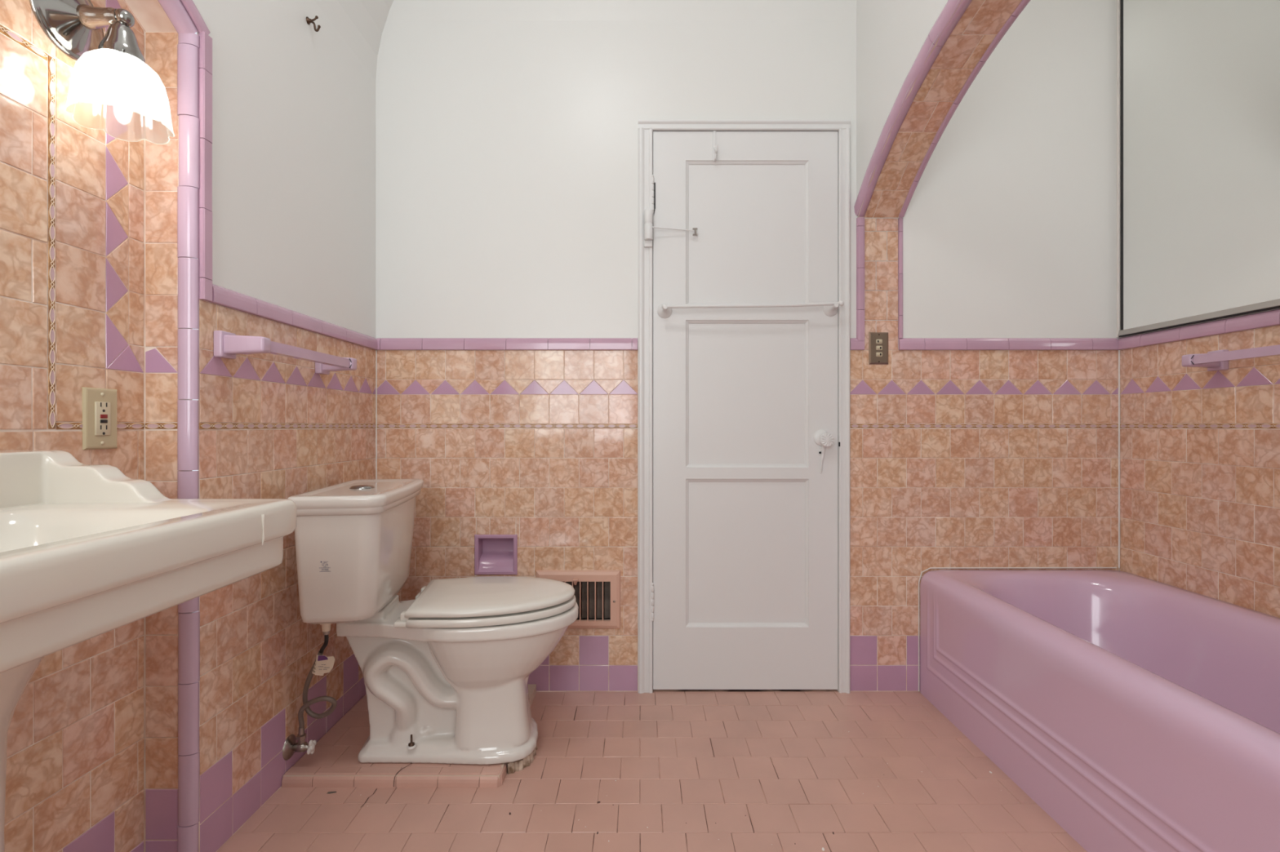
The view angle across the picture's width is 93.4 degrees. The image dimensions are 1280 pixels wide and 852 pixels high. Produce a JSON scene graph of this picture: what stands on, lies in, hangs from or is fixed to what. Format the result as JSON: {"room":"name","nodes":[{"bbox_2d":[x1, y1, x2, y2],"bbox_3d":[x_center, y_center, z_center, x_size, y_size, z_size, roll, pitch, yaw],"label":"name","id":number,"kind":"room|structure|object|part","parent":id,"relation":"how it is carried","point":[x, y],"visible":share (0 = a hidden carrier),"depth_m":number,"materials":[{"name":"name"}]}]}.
{"room":"bathroom","nodes":[
{"label":"bathroom","id":0,"kind":"room"},
{"bbox_2d":[0,0,144,851],"bbox_3d":[-1.074,-0.107,0.700,0.004,2.152,1.216,0,0,0],"label":"wall","id":1,"kind":"structure","parent":0,"point":[72,194],"depth_m":1.13,"materials":[{"name":"tile"}]},
{"bbox_2d":[81,386,116,449],"bbox_3d":[-1.069,-0.015,1.198,0.011,0.121,0.075,0,0,0],"label":"wall outlet","id":2,"kind":"object","parent":1,"relation":"attached to","point":[99,431],"visible":1,"depth_m":1.19,"materials":[{"name":"beige plastic"}]},
{"bbox_2d":[94,401,111,435],"bbox_3d":[-1.068,-0.015,1.198,0.005,0.067,0.034,0,0,0],"label":"receptacle","id":3,"kind":"object","parent":2,"relation":"attached to","point":[102,409],"depth_m":1.20,"materials":[{"name":"beige plastic"}]},
{"bbox_2d":[29,0,174,144],"bbox_3d":[-0.985,-0.702,1.132,0.178,0.277,0.156,0,0,0],"label":"wall sconce","id":4,"kind":"object","parent":1,"relation":"attached to","point":[113,90],"visible":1,"depth_m":1.11,"materials":[{"name":"white glass"}]},
{"bbox_3d":[-1.057,-0.767,1.132,0.034,0.147,0.147,0,0,0],"label":"wall plate","id":5,"kind":"part","parent":4,"relation":"part of","materials":[{"name":"silver metal"}]},
{"bbox_3d":[-0.998,-0.767,1.132,0.091,0.041,0.041,0,0,0],"label":"arm","id":6,"kind":"part","parent":4,"relation":"part of","materials":[{"name":"silver metal"}]},
{"bbox_3d":[-0.974,-0.629,1.132,0.155,0.131,0.156,0,0,0],"label":"lamp shade","id":7,"kind":"part","parent":4,"relation":"part of","materials":[{"name":"white glass"}]},
{"bbox_2d":[123,0,376,851],"bbox_3d":[-1.020,-0.146,0.577,0.119,2.230,3.293,0,0,0],"label":"wall","id":8,"kind":"structure","parent":0,"point":[294,105],"depth_m":1.53,"materials":[{"name":"tile"}]},
{"bbox_2d":[157,0,199,851],"bbox_3d":[-0.981,-0.036,0.703,0.040,2.008,1.229,0,0,0],"label":"trim","id":9,"kind":"structure","parent":8,"relation":"attached to","point":[188,42],"depth_m":1.30,"materials":[{"name":"purple ceramic"}]},
{"bbox_2d":[179,0,212,302],"bbox_3d":[-0.959,-0.676,0.709,0.012,0.796,1.280,0,0,0],"label":"trim","id":10,"kind":"structure","parent":8,"relation":"attached to","point":[205,259],"depth_m":1.32,"materials":[{"name":"purple tile"}]},
{"bbox_2d":[213,330,356,374],"bbox_3d":[-0.909,-0.186,1.597,0.108,0.060,0.477,0,0,0],"label":"towel bar","id":11,"kind":"object","parent":8,"relation":"attached to","point":[227,345],"visible":1,"depth_m":1.41,"materials":[{"name":"purple ceramic"}]},
{"bbox_3d":[-0.909,-0.186,1.385,0.108,0.060,0.052,0,0,0],"label":"post","id":12,"kind":"part","parent":11,"relation":"part of","materials":[{"name":"purple ceramic"}]},
{"bbox_3d":[-0.909,-0.186,1.810,0.108,0.060,0.052,0,0,0],"label":"post","id":13,"kind":"part","parent":11,"relation":"part of","materials":[{"name":"purple ceramic"}]},
{"bbox_2d":[209,284,377,350],"bbox_3d":[-0.959,-0.299,1.770,0.013,0.044,0.840,0,0,0],"label":"trim","id":14,"kind":"structure","parent":8,"relation":"attached to","point":[222,296],"depth_m":1.62,"materials":[{"name":"purple tile"}]},
{"bbox_2d":[282,733,316,759],"bbox_3d":[-0.929,0.876,1.655,0.070,0.074,0.064,0,0,0],"label":"shutoff valve","id":15,"kind":"object","parent":8,"relation":"attached to","point":[291,745],"visible":1,"depth_m":1.65,"materials":[{"name":"silver metal"}]},
{"bbox_3d":[-0.903,0.881,1.655,0.019,0.042,0.042,0,0,0],"label":"handle","id":16,"kind":"part","parent":15,"relation":"part of","materials":[{"name":"white plastic"}]},
{"bbox_2d":[297,631,337,735],"bbox_3d":[-0.873,0.692,1.647,0.124,0.306,0.060,0,0,26],"label":"supply hose","id":17,"kind":"object","parent":15,"relation":"attached to","point":[322,664],"visible":1,"depth_m":1.63,"materials":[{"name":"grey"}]},
{"bbox_2d":[306,15,320,31],"bbox_3d":[-0.946,-1.168,1.752,0.037,0.046,0.020,0,0,0],"label":"coat hook","id":18,"kind":"object","parent":8,"relation":"attached to","point":[308,20],"visible":1,"depth_m":1.75,"materials":[{"name":"brown metal"}]},
{"bbox_2d":[375,350,377,479],"bbox_3d":[-0.962,0.296,2.200,0.005,1.145,0.005,0,0,0],"label":"trim","id":19,"kind":"structure","parent":8,"relation":"attached to","point":[375,350],"depth_m":2.20,"materials":[{"name":"white"}]},
{"bbox_2d":[314,0,857,79],"bbox_3d":[0.437,-1.596,0.602,3.126,0.670,3.403,0,0,0],"label":"ceiling","id":20,"kind":"structure","parent":0,"point":[361,24],"depth_m":2.20,"materials":[{"name":"white paint"}]},
{"bbox_2d":[216,689,1087,851],"bbox_3d":[0.452,0.970,0.626,3.096,0.003,3.453,0,0,0],"label":"floor","id":21,"kind":"structure","parent":0,"point":[788,762],"depth_m":1.59,"materials":[{"name":"tile"}]},
{"bbox_2d":[0,450,296,851],"bbox_3d":[-0.827,0.494,0.702,0.490,0.949,0.684,0,0,0],"label":"pedestal sink","id":22,"kind":"object","parent":21,"relation":"on","point":[87,552],"visible":1,"depth_m":0.79,"materials":[{"name":"beige ceramic"}]},
{"bbox_2d":[0,450,171,508],"bbox_3d":[-0.931,0.087,0.701,0.281,0.093,0.658,0,0,0],"label":"backsplash","id":23,"kind":"structure","parent":22,"relation":"attached to","point":[27,477],"depth_m":0.98,"materials":[{"name":"beige ceramic"}]},
{"bbox_2d":[0,498,296,673],"bbox_3d":[-0.829,0.202,0.702,0.486,0.155,0.684,0,0,0],"label":"basin","id":24,"kind":"object","parent":22,"relation":"in","point":[73,571],"depth_m":0.75,"materials":[{"name":"beige ceramic"}]},
{"bbox_2d":[281,684,536,787],"bbox_3d":[-0.666,0.954,1.908,0.589,0.031,0.583,0,0,0],"label":"platform","id":25,"kind":"object","parent":21,"relation":"on","point":[334,762],"visible":0.47,"depth_m":1.65,"materials":[{"name":"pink tile"}]},
{"bbox_2d":[287,479,578,764],"bbox_3d":[-0.545,0.554,1.776,0.725,0.768,0.512,0,0,-8],"label":"toilet","id":26,"kind":"object","parent":25,"relation":"on","point":[446,670],"visible":0.99,"depth_m":1.67,"materials":[{"name":"white ceramic"}]},
{"bbox_3d":[-0.793,0.365,1.741,0.210,0.284,0.468,0,0,-8],"label":"tank","id":27,"kind":"part","parent":26,"relation":"part of","materials":[{"name":"white ceramic"}]},
{"bbox_3d":[-0.787,0.199,1.742,0.237,0.048,0.512,0,0,-8],"label":"tank lid","id":28,"kind":"part","parent":26,"relation":"part of","materials":[{"name":"white ceramic"}]},
{"bbox_2d":[406,743,416,749],"bbox_3d":[-0.637,0.892,1.682,0.025,0.005,0.025,0,0,-8],"label":"washer","id":29,"kind":"object","parent":26,"relation":"in","point":[409,746],"depth_m":1.68,"materials":[{"name":"white plastic"}]},
{"bbox_3d":[-0.516,0.725,1.780,0.666,0.427,0.374,0,0,-8],"label":"bowl","id":30,"kind":"part","parent":26,"relation":"part of","materials":[{"name":"white ceramic"}]},
{"bbox_3d":[-0.422,0.495,1.793,0.454,0.028,0.374,0,0,-8],"label":"seat","id":31,"kind":"part","parent":26,"relation":"part of","materials":[{"name":"white plastic"}]},
{"bbox_3d":[-0.418,0.525,1.793,0.453,0.020,0.376,0,0,-8],"label":"seat","id":32,"kind":"part","parent":26,"relation":"part of","materials":[{"name":"white plastic"}]},
{"bbox_2d":[506,742,537,774],"bbox_3d":[-0.336,0.954,1.766,0.066,0.029,0.186,0,0,14],"label":"mortar","id":33,"kind":"object","parent":21,"relation":"on","point":[517,766],"visible":0.55,"depth_m":1.70,"materials":[{"name":"beige concrete"}]},
{"bbox_2d":[918,567,1279,851],"bbox_3d":[1.380,0.742,1.316,0.731,0.455,1.771,0,0,0],"label":"bathtub","id":34,"kind":"object","parent":21,"relation":"on","point":[1139,713],"visible":1,"depth_m":1.55,"materials":[{"name":"pink ceramic"}]},
{"bbox_2d":[375,0,1119,691],"bbox_3d":[0.452,-0.481,2.201,3.096,2.900,0.004,0,0,0],"label":"wall","id":35,"kind":"structure","parent":0,"point":[507,151],"depth_m":2.20,"materials":[{"name":"paint"}]},
{"bbox_2d":[474,534,517,574],"bbox_3d":[-0.525,0.469,2.227,0.156,0.146,0.065,0,0,0],"label":"toilet paper holder","id":36,"kind":"object","parent":35,"relation":"attached to","point":[494,554],"visible":1,"depth_m":2.21,"materials":[{"name":"ceramic"}]},
{"bbox_2d":[376,337,637,350],"bbox_3d":[-0.485,-0.299,2.197,0.953,0.044,0.013,0,0,0],"label":"trim","id":37,"kind":"structure","parent":35,"relation":"attached to","point":[384,344],"depth_m":2.19,"materials":[{"name":"purple tile"}]},
{"bbox_2d":[536,570,620,628],"bbox_3d":[-0.225,0.632,2.221,0.308,0.212,0.104,0,0,0],"label":"air vent","id":38,"kind":"object","parent":35,"relation":"in","point":[597,593],"visible":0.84,"depth_m":2.19,"materials":[{"name":"pink metal"}]},
{"bbox_3d":[-0.233,0.565,2.178,0.018,0.024,0.018,0,0,0],"label":"lever","id":39,"kind":"part","parent":38,"relation":"part of","materials":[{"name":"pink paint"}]},
{"bbox_3d":[-0.230,0.635,2.219,0.022,0.143,0.008,0,0,0],"label":"damper blade","id":40,"kind":"part","parent":38,"relation":"part of","materials":[{"name":"metal"}]},
{"bbox_3d":[-0.202,0.640,2.219,0.022,0.134,0.008,0,0,0],"label":"damper blade","id":41,"kind":"part","parent":38,"relation":"part of","materials":[{"name":"metal"}]},
{"bbox_3d":[-0.175,0.635,2.219,0.022,0.143,0.008,0,0,0],"label":"damper blade","id":42,"kind":"part","parent":38,"relation":"part of","materials":[{"name":"metal"}]},
{"bbox_3d":[-0.147,0.635,2.219,0.022,0.143,0.008,0,0,0],"label":"damper blade","id":43,"kind":"part","parent":38,"relation":"part of","materials":[{"name":"metal"}]},
{"bbox_3d":[-0.120,0.635,2.219,0.022,0.143,0.008,0,0,0],"label":"damper blade","id":44,"kind":"part","parent":38,"relation":"part of","materials":[{"name":"metal"}]},
{"bbox_2d":[638,120,850,693],"bbox_3d":[0.378,-0.071,2.227,0.770,2.081,0.153,0,0,0],"label":"door","id":45,"kind":"structure","parent":35,"relation":"in","point":[744,413],"depth_m":2.20,"materials":[{"name":"white paint"}]},
{"bbox_2d":[644,208,697,247],"bbox_3d":[0.113,-0.711,2.177,0.195,0.128,0.038,0,0,-3],"label":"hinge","id":46,"kind":"object","parent":45,"relation":"attached to","point":[648,214],"depth_m":2.16,"materials":[{"name":"white paint"}]},
{"bbox_3d":[0.117,-0.711,2.176,0.151,0.010,0.007,0,0,-9],"label":"arm","id":47,"kind":"part","parent":46,"relation":"part of","materials":[{"name":"white paint"}]},
{"bbox_2d":[712,130,717,160],"bbox_3d":[0.273,-1.018,2.178,0.012,0.115,0.044,0,0,-3],"label":"hook","id":48,"kind":"object","parent":45,"relation":"hanging from","point":[714,145],"visible":1,"depth_m":2.20,"materials":[{"name":"white paint"}]},
{"bbox_2d":[657,300,844,318],"bbox_3d":[0.393,-0.423,2.164,0.660,0.061,0.072,0,0,0],"label":"towel bar","id":49,"kind":"object","parent":45,"relation":"attached to","point":[830,308],"visible":1,"depth_m":2.13,"materials":[{"name":"white paint"}]},
{"bbox_3d":[0.090,-0.419,2.164,0.054,0.054,0.071,0,0,0],"label":"post","id":50,"kind":"part","parent":49,"relation":"part of","materials":[{"name":"white paint"}]},
{"bbox_3d":[0.695,-0.426,2.164,0.054,0.054,0.071,0,0,0],"label":"post","id":51,"kind":"part","parent":49,"relation":"part of","materials":[{"name":"white paint"}]},
{"bbox_3d":[0.669,0.049,2.173,0.051,0.051,0.046,0,0,0],"label":"knob","id":52,"kind":"part","parent":45,"relation":"part of","materials":[{"name":"white paint"}]},
{"bbox_2d":[849,217,864,350],"bbox_3d":[0.791,-0.518,2.197,0.051,0.481,0.013,0,0,0],"label":"trim","id":53,"kind":"structure","parent":35,"relation":"attached to","point":[858,343],"depth_m":2.19,"materials":[{"name":"purple tile"}]},
{"bbox_2d":[868,332,888,364],"bbox_3d":[0.870,-0.283,2.194,0.071,0.116,0.014,0,0,0],"label":"light switch","id":54,"kind":"object","parent":35,"relation":"attached to","point":[877,341],"visible":1,"depth_m":2.19,"materials":[{"name":"brown metal"}]},
{"bbox_2d":[897,217,1118,350],"bbox_3d":[1.341,-0.518,2.197,0.795,0.481,0.013,0,0,0],"label":"trim","id":55,"kind":"structure","parent":35,"relation":"attached to","point":[904,344],"depth_m":2.19,"materials":[{"name":"purple tile"}]},
{"bbox_2d":[1116,0,1120,568],"bbox_3d":[1.745,-0.532,2.199,0.011,2.098,0.011,0,0,0],"label":"trim","id":56,"kind":"structure","parent":35,"relation":"attached to","point":[1118,2],"depth_m":2.20,"materials":[{"name":"white"}]},
{"bbox_2d":[856,0,1022,217],"bbox_3d":[1.270,-0.481,0.578,0.961,2.900,3.256,0,0,0],"label":"wall","id":57,"kind":"structure","parent":0,"point":[891,34],"depth_m":1.90,"materials":[{"name":"tile"}]},
{"bbox_2d":[853,0,972,217],"bbox_3d":[0.799,-0.933,1.312,0.035,0.348,1.830,0,0,0],"label":"trim","id":58,"kind":"structure","parent":57,"relation":"attached to","point":[918,66],"depth_m":1.79,"materials":[{"name":"purple tile"}]},
{"bbox_2d":[898,0,1031,217],"bbox_3d":[0.954,-0.916,1.312,0.022,0.322,1.794,0,0,0],"label":"trim","id":59,"kind":"structure","parent":57,"relation":"attached to","point":[1024,3],"depth_m":1.79,"materials":[{"name":"purple tile"}]},
{"bbox_2d":[1119,308,1279,617],"bbox_3d":[1.749,-0.481,1.312,0.004,2.900,1.823,0,0,0],"label":"wall","id":60,"kind":"structure","parent":0,"point":[1200,447],"depth_m":1.87,"materials":[{"name":"tile"}]},
{"bbox_2d":[1117,0,1279,337],"bbox_3d":[1.743,-0.987,1.330,0.016,1.328,1.720,0,0,0],"label":"wall mirror","id":61,"kind":"object","parent":60,"relation":"attached to","point":[1200,79],"visible":1,"depth_m":1.88,"materials":[{"name":"white mirror"}]},
{"bbox_2d":[1117,308,1279,350],"bbox_3d":[1.745,-0.299,1.320,0.013,0.044,1.759,0,0,0],"label":"trim","id":62,"kind":"structure","parent":60,"relation":"attached to","point":[1272,317],"depth_m":1.86,"materials":[{"name":"purple tile"}]},
{"bbox_2d":[1182,344,1279,371],"bbox_3d":[1.695,-0.197,1.475,0.108,0.060,0.732,0,0,0],"label":"towel bar","id":63,"kind":"object","parent":60,"relation":"attached to","point":[1218,360],"visible":1,"depth_m":1.73,"materials":[{"name":"purple ceramic"}]},
{"bbox_3d":[1.695,-0.197,1.815,0.108,0.060,0.052,0,0,0],"label":"post","id":64,"kind":"part","parent":63,"relation":"part of","materials":[{"name":"purple ceramic"}]}
]}

